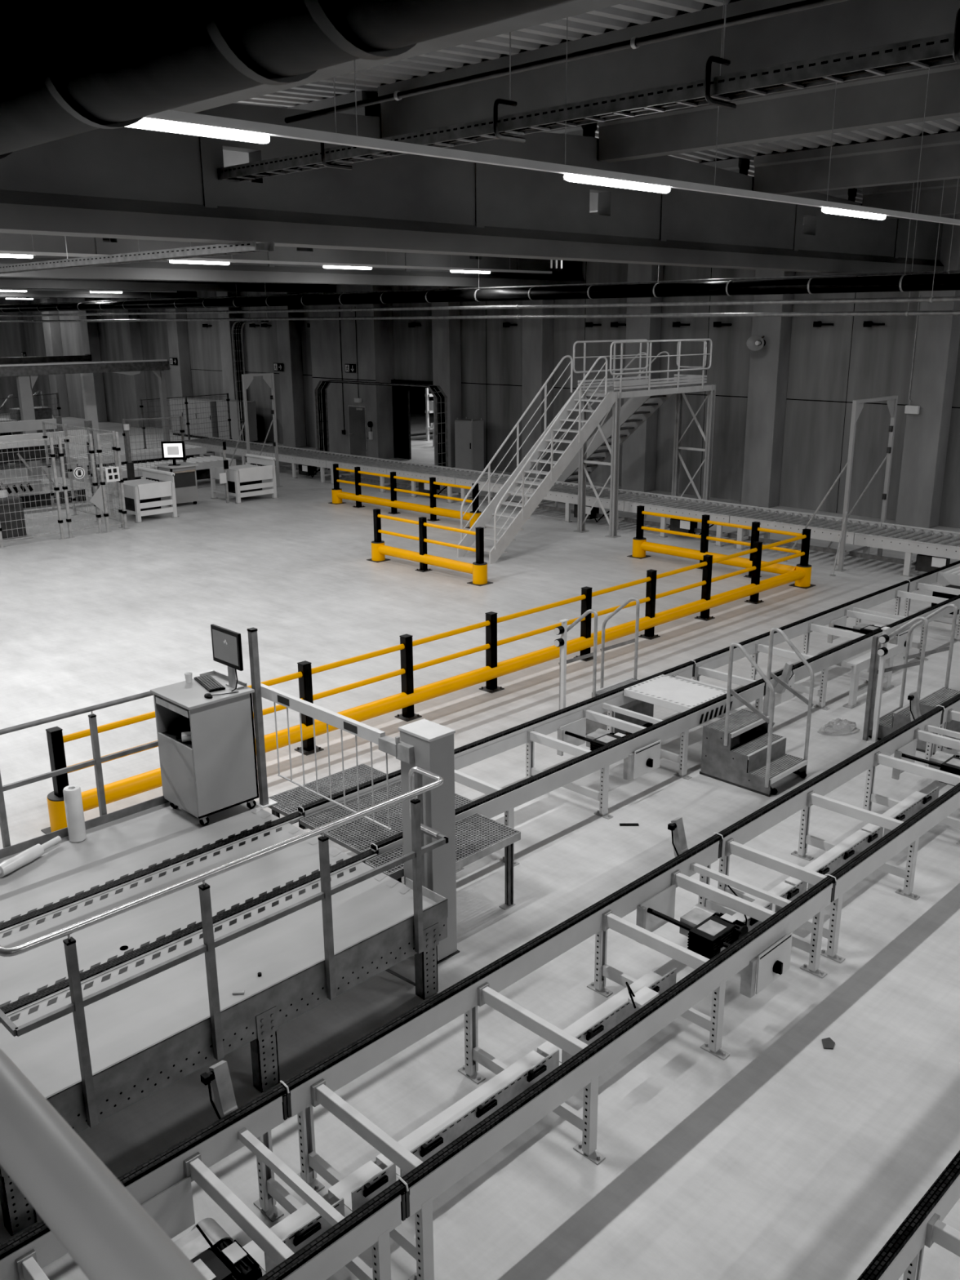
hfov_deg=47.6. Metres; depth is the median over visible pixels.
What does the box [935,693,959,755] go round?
conveyor
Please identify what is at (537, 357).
column
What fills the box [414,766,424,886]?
post
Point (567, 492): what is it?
conveyor
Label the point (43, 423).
fence
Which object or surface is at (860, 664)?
support frame
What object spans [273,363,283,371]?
exit sign
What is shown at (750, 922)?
cable tray
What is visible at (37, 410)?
machine
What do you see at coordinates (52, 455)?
fence
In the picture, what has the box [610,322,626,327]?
wall bracket
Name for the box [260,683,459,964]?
gate
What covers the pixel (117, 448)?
fence
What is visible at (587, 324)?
wall bracket
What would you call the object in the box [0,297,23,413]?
wall
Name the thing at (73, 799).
roll
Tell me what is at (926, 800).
cable tray
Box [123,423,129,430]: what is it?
lamp
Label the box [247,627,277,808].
gate post
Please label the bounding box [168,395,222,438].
tall cabinet
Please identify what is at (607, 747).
conveyor
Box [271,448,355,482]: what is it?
conveyor
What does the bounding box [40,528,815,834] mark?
barrier
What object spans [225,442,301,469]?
conveyor
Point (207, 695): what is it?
computer mouse
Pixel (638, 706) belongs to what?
step
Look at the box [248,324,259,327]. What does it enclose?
wall bracket
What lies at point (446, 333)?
pillar
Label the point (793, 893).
cable tray
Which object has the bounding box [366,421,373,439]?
wall switch
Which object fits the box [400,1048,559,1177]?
cable tray
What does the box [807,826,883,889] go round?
cable tray
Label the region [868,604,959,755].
step
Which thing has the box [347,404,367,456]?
door
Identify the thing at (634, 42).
pipe
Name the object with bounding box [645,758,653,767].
switch
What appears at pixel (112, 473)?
warning sign
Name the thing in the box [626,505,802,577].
barrier
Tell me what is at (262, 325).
wall bracket
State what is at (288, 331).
pillar
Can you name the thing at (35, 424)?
machine
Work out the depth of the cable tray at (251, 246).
14.02 m
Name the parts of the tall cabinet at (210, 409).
door, door, door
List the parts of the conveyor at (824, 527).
leg, leg, leg, leg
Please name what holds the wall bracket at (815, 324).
attached to the wall at (830, 367)
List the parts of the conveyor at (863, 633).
leg, leg, leg, notice plate, chain, leg, foot plate, leg, plate, leg, chain, leg, switch panel, leg, leg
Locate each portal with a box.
[221,373,282,487]
[314,379,448,486]
[783,395,897,576]
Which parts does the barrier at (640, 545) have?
foot plate, post, post, bumper rail, hand rail, hand rail, post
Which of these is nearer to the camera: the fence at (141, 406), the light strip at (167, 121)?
the light strip at (167, 121)
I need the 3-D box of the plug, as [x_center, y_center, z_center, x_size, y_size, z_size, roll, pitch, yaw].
[-2.596,2.246,7.932,0.060,0.004,0.060,-16,22,-42]
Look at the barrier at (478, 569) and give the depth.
22.81 m
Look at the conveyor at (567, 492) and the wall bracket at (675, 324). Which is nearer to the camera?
the conveyor at (567, 492)
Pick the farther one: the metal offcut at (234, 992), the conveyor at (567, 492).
the conveyor at (567, 492)
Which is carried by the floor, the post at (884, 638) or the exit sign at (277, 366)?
the post at (884, 638)
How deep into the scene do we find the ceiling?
14.43 m
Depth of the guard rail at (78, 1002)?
6.92 m
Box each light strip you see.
[0,236,551,273]
[0,288,177,293]
[0,297,49,299]
[125,0,959,225]
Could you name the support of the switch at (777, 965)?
attached to the conveyor at (726, 932)
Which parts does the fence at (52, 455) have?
post, post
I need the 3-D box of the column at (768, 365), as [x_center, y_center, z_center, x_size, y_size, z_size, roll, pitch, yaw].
[7.905,-8.135,29.572,0.579,9.000,0.880,-16,22,-42]
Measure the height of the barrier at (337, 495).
1.135 m
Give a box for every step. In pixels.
[558,596,653,734]
[699,627,813,796]
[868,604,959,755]
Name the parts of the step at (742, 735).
panel, riser plate, hoop rail, frame, rail, riser plate, panel, hoop rail, rail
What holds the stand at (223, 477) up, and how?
on the floor
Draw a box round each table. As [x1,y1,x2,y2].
[96,455,235,497]
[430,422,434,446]
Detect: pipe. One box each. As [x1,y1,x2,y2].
[0,179,959,316]
[0,182,959,312]
[0,182,959,322]
[284,0,848,123]
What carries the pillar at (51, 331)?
attached to the wall at (830, 367)
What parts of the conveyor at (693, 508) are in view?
leg, label plate, leg, leg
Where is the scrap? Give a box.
[822,1037,835,1048]
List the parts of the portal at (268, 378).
leg, leg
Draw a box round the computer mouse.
[204,691,238,698]
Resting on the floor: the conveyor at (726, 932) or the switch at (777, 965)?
the conveyor at (726, 932)
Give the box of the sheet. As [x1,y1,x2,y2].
[623,674,726,712]
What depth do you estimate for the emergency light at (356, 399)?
41.32 m
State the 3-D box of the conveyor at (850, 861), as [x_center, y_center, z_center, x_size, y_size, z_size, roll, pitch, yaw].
[4.026,1.603,10.748,4.560,1.000,1.415,-16,22,-42]
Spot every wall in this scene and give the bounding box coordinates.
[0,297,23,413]
[15,225,959,528]
[308,284,394,458]
[409,386,433,414]
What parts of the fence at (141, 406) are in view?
post, panel, post, panel, post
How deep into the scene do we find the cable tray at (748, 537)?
24.05 m
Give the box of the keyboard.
[194,674,225,692]
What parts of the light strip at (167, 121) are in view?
light rail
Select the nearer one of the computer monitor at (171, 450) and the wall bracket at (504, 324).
the computer monitor at (171, 450)
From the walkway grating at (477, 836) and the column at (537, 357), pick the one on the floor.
the walkway grating at (477, 836)
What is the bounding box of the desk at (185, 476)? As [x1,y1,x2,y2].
[155,462,198,504]
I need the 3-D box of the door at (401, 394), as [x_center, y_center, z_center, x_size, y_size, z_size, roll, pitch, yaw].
[-2.365,-8.190,40.675,0.160,2.930,2.640,-16,22,-42]
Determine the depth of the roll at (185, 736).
9.72 m
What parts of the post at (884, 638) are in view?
post, foot plate, post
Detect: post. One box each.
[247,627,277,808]
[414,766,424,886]
[554,618,568,732]
[862,626,889,744]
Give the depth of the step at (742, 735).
12.41 m
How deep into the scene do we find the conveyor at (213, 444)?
40.78 m
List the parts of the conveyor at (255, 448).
leg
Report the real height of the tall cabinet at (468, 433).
1.890 m
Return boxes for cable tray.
[0,235,275,274]
[217,0,959,182]
[264,1197,344,1273]
[351,1163,396,1212]
[396,483,461,496]
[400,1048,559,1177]
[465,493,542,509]
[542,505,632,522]
[561,967,676,1063]
[632,518,737,538]
[742,902,772,932]
[743,535,860,557]
[774,880,807,912]
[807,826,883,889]
[860,552,915,565]
[883,786,939,836]
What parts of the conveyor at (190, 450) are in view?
leg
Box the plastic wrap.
[817,718,859,735]
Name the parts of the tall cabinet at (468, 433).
door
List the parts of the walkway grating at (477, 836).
frame, foot plate, leg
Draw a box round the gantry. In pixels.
[0,355,170,477]
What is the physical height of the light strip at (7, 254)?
1.826 m
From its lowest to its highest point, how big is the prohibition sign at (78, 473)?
0.290 m
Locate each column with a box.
[521,299,554,479]
[621,263,663,492]
[741,269,795,507]
[895,213,959,528]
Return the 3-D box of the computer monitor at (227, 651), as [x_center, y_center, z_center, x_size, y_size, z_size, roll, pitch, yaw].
[-2.273,0.164,9.845,0.154,0.555,0.460,-16,22,-42]
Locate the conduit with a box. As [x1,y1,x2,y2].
[0,179,959,305]
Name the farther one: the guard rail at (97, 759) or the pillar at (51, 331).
the pillar at (51, 331)
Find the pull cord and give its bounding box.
[338,306,345,434]
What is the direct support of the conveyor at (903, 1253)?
on the floor
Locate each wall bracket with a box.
[202,324,212,327]
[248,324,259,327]
[261,324,271,327]
[502,322,517,327]
[585,322,601,327]
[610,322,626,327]
[672,321,689,327]
[713,321,731,327]
[813,321,833,327]
[862,320,884,327]
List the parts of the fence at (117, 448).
post, panel, post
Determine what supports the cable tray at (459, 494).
on the conveyor at (444, 474)
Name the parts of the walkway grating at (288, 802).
leg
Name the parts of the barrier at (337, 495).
post, post, post, bumper rail, hand rail, hand rail, post, post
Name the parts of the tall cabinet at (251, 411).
door, door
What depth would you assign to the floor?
10.43 m
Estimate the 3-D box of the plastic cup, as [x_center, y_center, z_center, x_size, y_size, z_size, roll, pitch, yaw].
[-2.694,0.349,10.057,0.072,0.085,0.070,-16,22,-42]
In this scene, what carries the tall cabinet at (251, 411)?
on the floor
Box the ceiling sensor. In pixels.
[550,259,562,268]
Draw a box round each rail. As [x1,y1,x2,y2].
[0,690,158,848]
[0,766,448,1128]
[0,1048,207,1279]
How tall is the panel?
0.700 m
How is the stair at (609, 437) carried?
on the floor
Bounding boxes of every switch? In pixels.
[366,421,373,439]
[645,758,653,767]
[772,960,782,974]
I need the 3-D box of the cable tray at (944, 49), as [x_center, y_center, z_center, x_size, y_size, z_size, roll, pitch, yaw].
[3.034,-4.173,6.625,0.380,1.222,18.400,-16,22,-42]
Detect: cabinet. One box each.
[150,670,258,826]
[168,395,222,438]
[216,398,257,442]
[454,417,484,471]
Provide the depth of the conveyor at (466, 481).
30.66 m
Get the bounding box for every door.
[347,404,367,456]
[391,379,433,459]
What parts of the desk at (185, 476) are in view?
drawer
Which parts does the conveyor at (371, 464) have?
leg, leg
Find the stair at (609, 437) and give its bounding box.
[457,338,715,564]
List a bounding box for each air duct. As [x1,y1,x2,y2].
[0,0,240,88]
[0,0,577,159]
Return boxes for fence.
[0,392,61,474]
[0,436,66,548]
[41,421,124,528]
[57,433,104,538]
[95,431,130,533]
[121,416,186,479]
[139,393,232,448]
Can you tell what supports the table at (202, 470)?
on the floor
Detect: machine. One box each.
[0,391,57,465]
[0,416,98,508]
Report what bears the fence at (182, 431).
on the floor
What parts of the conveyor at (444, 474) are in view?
leg, label plate, leg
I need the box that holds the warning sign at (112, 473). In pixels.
[105,466,119,482]
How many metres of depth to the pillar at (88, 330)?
57.01 m
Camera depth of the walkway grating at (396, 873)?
9.18 m
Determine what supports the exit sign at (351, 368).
attached to the wall at (374, 348)
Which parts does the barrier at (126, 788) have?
foot plate, post, post, foot plate, post, foot plate, hand rail, hand rail, post, foot plate, foot plate, post, foot plate, post, foot plate, post, foot plate, post, foot plate, post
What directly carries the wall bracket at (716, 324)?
attached to the wall at (830, 367)
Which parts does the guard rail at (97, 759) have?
post, hand rail, rail, post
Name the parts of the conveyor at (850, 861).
joint plate, leg, foot plate, leg, chain, foot plate, joint plate, leg, leg, chain, plate, foot plate, leg, leg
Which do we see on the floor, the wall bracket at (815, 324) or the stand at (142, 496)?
the stand at (142, 496)
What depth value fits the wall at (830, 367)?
32.39 m
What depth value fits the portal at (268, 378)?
33.94 m
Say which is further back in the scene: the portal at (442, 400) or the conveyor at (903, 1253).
the portal at (442, 400)
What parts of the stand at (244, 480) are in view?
leg, rail, leg, panel, rail, panel, leg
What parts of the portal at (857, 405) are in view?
leg, leg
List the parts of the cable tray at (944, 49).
hanger rod, hanger rod, hanger rod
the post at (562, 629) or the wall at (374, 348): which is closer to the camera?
the post at (562, 629)
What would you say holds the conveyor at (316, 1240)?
on the floor
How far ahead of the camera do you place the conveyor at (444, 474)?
32.46 m
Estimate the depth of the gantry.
37.78 m
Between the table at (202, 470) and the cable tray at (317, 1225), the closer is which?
the cable tray at (317, 1225)
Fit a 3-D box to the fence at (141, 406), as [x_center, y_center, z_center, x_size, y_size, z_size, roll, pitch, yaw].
[-11.546,-8.472,43.032,0.141,2.300,4.324,12,21,37]
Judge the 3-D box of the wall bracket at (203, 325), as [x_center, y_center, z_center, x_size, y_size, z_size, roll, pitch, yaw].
[-12.391,-14.270,49.362,0.200,0.140,0.500,-16,22,-42]
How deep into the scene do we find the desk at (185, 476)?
31.25 m
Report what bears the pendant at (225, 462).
attached to the stand at (223, 477)
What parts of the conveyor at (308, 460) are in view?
leg, label plate, leg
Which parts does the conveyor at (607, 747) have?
joint plate, chain, foot plate, leg, leg, plate, foot plate, leg, leg, motor, switch panel, foot plate, leg, leg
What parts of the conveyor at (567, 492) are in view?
leg, label plate, leg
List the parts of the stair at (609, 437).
rail post, hand rail, rail, rail, rail post, rail post, rail post, hand rail, rail, rail, rail post, rail post, foot plate, leg, rail post, hand rail, rail, hand rail, foot plate, rail post, leg, rail post, rail post, rail post, hand rail, hand rail, rail, leg, rail post, hand rail, rail post, leg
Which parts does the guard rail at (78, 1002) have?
post, post, hand rail, rail, post, post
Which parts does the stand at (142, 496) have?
leg, rail, leg, panel, rail, panel, leg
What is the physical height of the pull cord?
4.760 m
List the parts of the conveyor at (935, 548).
leg, label plate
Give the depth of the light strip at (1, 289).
45.30 m
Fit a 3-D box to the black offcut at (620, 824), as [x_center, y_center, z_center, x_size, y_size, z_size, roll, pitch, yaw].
[1.565,1.938,11.415,0.198,0.011,0.042,0,16,0]
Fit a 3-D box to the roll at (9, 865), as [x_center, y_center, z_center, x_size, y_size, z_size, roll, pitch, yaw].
[-3.837,1.833,9.157,0.114,0.115,0.766,7,18,23]
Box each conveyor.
[0,795,448,1235]
[0,1060,405,1279]
[66,444,206,482]
[184,436,253,459]
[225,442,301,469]
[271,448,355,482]
[280,817,834,1279]
[297,661,765,866]
[325,455,416,492]
[386,462,485,503]
[455,471,564,509]
[533,481,654,529]
[623,493,758,546]
[688,580,959,731]
[713,691,959,963]
[729,506,882,566]
[853,522,959,577]
[857,1150,959,1279]
[903,560,959,624]
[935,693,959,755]
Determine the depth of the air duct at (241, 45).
2.37 m
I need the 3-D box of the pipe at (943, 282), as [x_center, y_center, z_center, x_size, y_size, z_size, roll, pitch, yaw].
[-3.943,-11.416,33.326,0.332,2.182,68.500,-16,22,-42]
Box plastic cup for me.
[184,671,192,683]
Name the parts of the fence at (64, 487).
post, post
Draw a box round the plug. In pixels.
[120,945,128,950]
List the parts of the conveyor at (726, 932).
joint plate, leg, foot plate, joint plate, foot plate, leg, leg, foot plate, chain, foot plate, leg, foot plate, leg, chain, plate, leg, foot plate, leg, joint plate, motor, switch panel, foot plate, leg, joint plate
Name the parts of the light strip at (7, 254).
light rail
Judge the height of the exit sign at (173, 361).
0.320 m
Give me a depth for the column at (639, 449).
32.58 m
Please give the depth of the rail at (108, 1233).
0.99 m
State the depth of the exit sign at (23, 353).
62.44 m
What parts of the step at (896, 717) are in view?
rail, hoop rail, riser plate, panel, frame, rail, hoop rail, riser plate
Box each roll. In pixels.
[0,835,61,876]
[62,784,86,842]
[176,731,191,742]
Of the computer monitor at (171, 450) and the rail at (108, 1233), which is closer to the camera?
the rail at (108, 1233)
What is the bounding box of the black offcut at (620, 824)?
[619,823,639,826]
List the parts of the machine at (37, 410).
rail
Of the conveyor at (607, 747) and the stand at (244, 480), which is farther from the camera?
the stand at (244, 480)
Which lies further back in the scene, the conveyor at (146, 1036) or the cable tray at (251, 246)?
the cable tray at (251, 246)
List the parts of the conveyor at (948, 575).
leg, chain, roller frame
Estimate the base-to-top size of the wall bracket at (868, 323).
0.140 m
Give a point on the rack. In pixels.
(428, 404)
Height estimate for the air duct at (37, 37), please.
2.014 m
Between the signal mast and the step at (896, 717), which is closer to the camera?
the step at (896, 717)
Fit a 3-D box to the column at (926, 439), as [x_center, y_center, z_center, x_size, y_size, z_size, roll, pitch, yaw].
[11.110,-7.243,26.468,0.579,9.000,0.880,-16,22,-42]
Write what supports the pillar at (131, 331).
attached to the wall at (830, 367)
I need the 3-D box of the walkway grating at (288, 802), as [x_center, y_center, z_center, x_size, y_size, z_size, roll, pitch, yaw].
[-1.484,1.788,10.738,1.238,0.724,0.452,-16,22,-42]
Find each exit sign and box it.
[21,351,26,356]
[169,357,177,364]
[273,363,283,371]
[344,364,355,373]
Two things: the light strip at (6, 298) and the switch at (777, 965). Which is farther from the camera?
the light strip at (6, 298)
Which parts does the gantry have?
cable chain, lamp panel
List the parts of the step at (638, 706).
rail, hoop rail, panel, rail, hoop rail, riser plate, panel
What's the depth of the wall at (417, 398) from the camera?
61.57 m
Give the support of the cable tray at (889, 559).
on the conveyor at (935, 548)
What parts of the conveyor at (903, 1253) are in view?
leg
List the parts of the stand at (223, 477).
post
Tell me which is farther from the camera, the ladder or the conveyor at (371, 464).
the ladder
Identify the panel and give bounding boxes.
[89,484,104,512]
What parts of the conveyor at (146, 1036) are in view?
bolt plate, leg, leg, bolt plate, leg, bolt plate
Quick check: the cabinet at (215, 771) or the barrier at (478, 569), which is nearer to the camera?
the cabinet at (215, 771)
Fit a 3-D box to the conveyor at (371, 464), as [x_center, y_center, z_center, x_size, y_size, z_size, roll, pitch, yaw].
[-3.487,-5.336,34.847,1.295,0.800,3.050,-16,22,-42]
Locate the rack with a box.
[424,387,433,440]
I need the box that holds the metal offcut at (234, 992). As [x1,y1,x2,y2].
[232,990,244,994]
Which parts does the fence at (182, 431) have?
post, post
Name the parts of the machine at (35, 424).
plate, link arm, link arm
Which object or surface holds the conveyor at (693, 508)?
on the floor
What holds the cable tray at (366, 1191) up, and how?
on the conveyor at (726, 932)
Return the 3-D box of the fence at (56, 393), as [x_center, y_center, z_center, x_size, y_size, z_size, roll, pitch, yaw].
[-16.977,-7.099,37.966,0.180,2.600,6.712,6,18,22]
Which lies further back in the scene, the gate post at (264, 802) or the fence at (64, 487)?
the fence at (64, 487)
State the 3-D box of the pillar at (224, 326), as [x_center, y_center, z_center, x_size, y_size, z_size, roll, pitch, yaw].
[-10.973,-13.388,47.855,0.579,9.000,0.880,-16,22,-42]
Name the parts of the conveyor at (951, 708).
leg, chain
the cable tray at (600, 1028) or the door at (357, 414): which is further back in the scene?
the door at (357, 414)
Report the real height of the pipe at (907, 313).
2.629 m
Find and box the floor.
[0,413,959,1279]
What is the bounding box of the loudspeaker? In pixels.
[746,335,765,351]
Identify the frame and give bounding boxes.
[0,489,33,542]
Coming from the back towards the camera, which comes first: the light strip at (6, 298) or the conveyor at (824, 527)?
the light strip at (6, 298)
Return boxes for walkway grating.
[267,763,386,817]
[299,780,473,872]
[364,846,404,882]
[401,813,520,910]
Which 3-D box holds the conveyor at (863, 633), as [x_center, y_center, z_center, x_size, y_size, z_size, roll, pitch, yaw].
[5.450,0.027,16.069,6.340,1.000,1.395,-16,22,-42]
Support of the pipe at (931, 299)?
hanging from the ceiling
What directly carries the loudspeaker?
attached to the wall at (830, 367)
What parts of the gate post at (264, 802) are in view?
post, foot plate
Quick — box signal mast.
[123,423,135,480]
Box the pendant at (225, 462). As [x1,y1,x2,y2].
[223,460,228,469]
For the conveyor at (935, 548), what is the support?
on the floor
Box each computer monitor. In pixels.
[160,440,185,466]
[210,624,244,691]
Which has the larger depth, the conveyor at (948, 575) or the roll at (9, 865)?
the conveyor at (948, 575)
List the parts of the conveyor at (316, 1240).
chain, plate, motor, leg, foot plate, joint plate, chain, leg, joint plate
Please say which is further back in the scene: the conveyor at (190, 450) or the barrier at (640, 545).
the conveyor at (190, 450)
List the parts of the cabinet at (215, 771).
rail, door, panel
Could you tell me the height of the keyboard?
0.024 m
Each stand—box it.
[105,466,179,523]
[209,453,278,503]
[219,441,229,502]
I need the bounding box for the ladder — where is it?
[231,283,271,440]
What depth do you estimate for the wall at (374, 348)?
41.40 m
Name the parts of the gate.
foot plate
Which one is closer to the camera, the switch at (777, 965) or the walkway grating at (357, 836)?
the switch at (777, 965)
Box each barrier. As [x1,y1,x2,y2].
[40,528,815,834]
[328,463,486,528]
[366,508,493,586]
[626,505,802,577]
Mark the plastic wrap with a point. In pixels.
(838, 726)
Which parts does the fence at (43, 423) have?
post, panel, post, panel, post, panel, post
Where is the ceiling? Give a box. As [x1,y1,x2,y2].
[0,0,959,298]
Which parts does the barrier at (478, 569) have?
post, foot plate, post, foot plate, bumper rail, hand rail, hand rail, post, foot plate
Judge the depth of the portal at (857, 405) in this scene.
22.71 m
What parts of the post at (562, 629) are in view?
post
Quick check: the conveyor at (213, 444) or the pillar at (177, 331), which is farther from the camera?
the pillar at (177, 331)
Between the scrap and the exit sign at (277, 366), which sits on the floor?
the scrap
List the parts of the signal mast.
post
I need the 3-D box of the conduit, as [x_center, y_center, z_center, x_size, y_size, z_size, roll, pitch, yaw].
[-3.845,-11.598,33.376,0.068,1.848,68.500,-16,22,-42]
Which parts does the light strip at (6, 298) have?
light rail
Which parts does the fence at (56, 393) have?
panel, panel, post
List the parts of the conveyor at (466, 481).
leg, leg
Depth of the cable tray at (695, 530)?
26.13 m
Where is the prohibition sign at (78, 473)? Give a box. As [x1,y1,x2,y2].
[73,466,84,479]
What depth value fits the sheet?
13.08 m

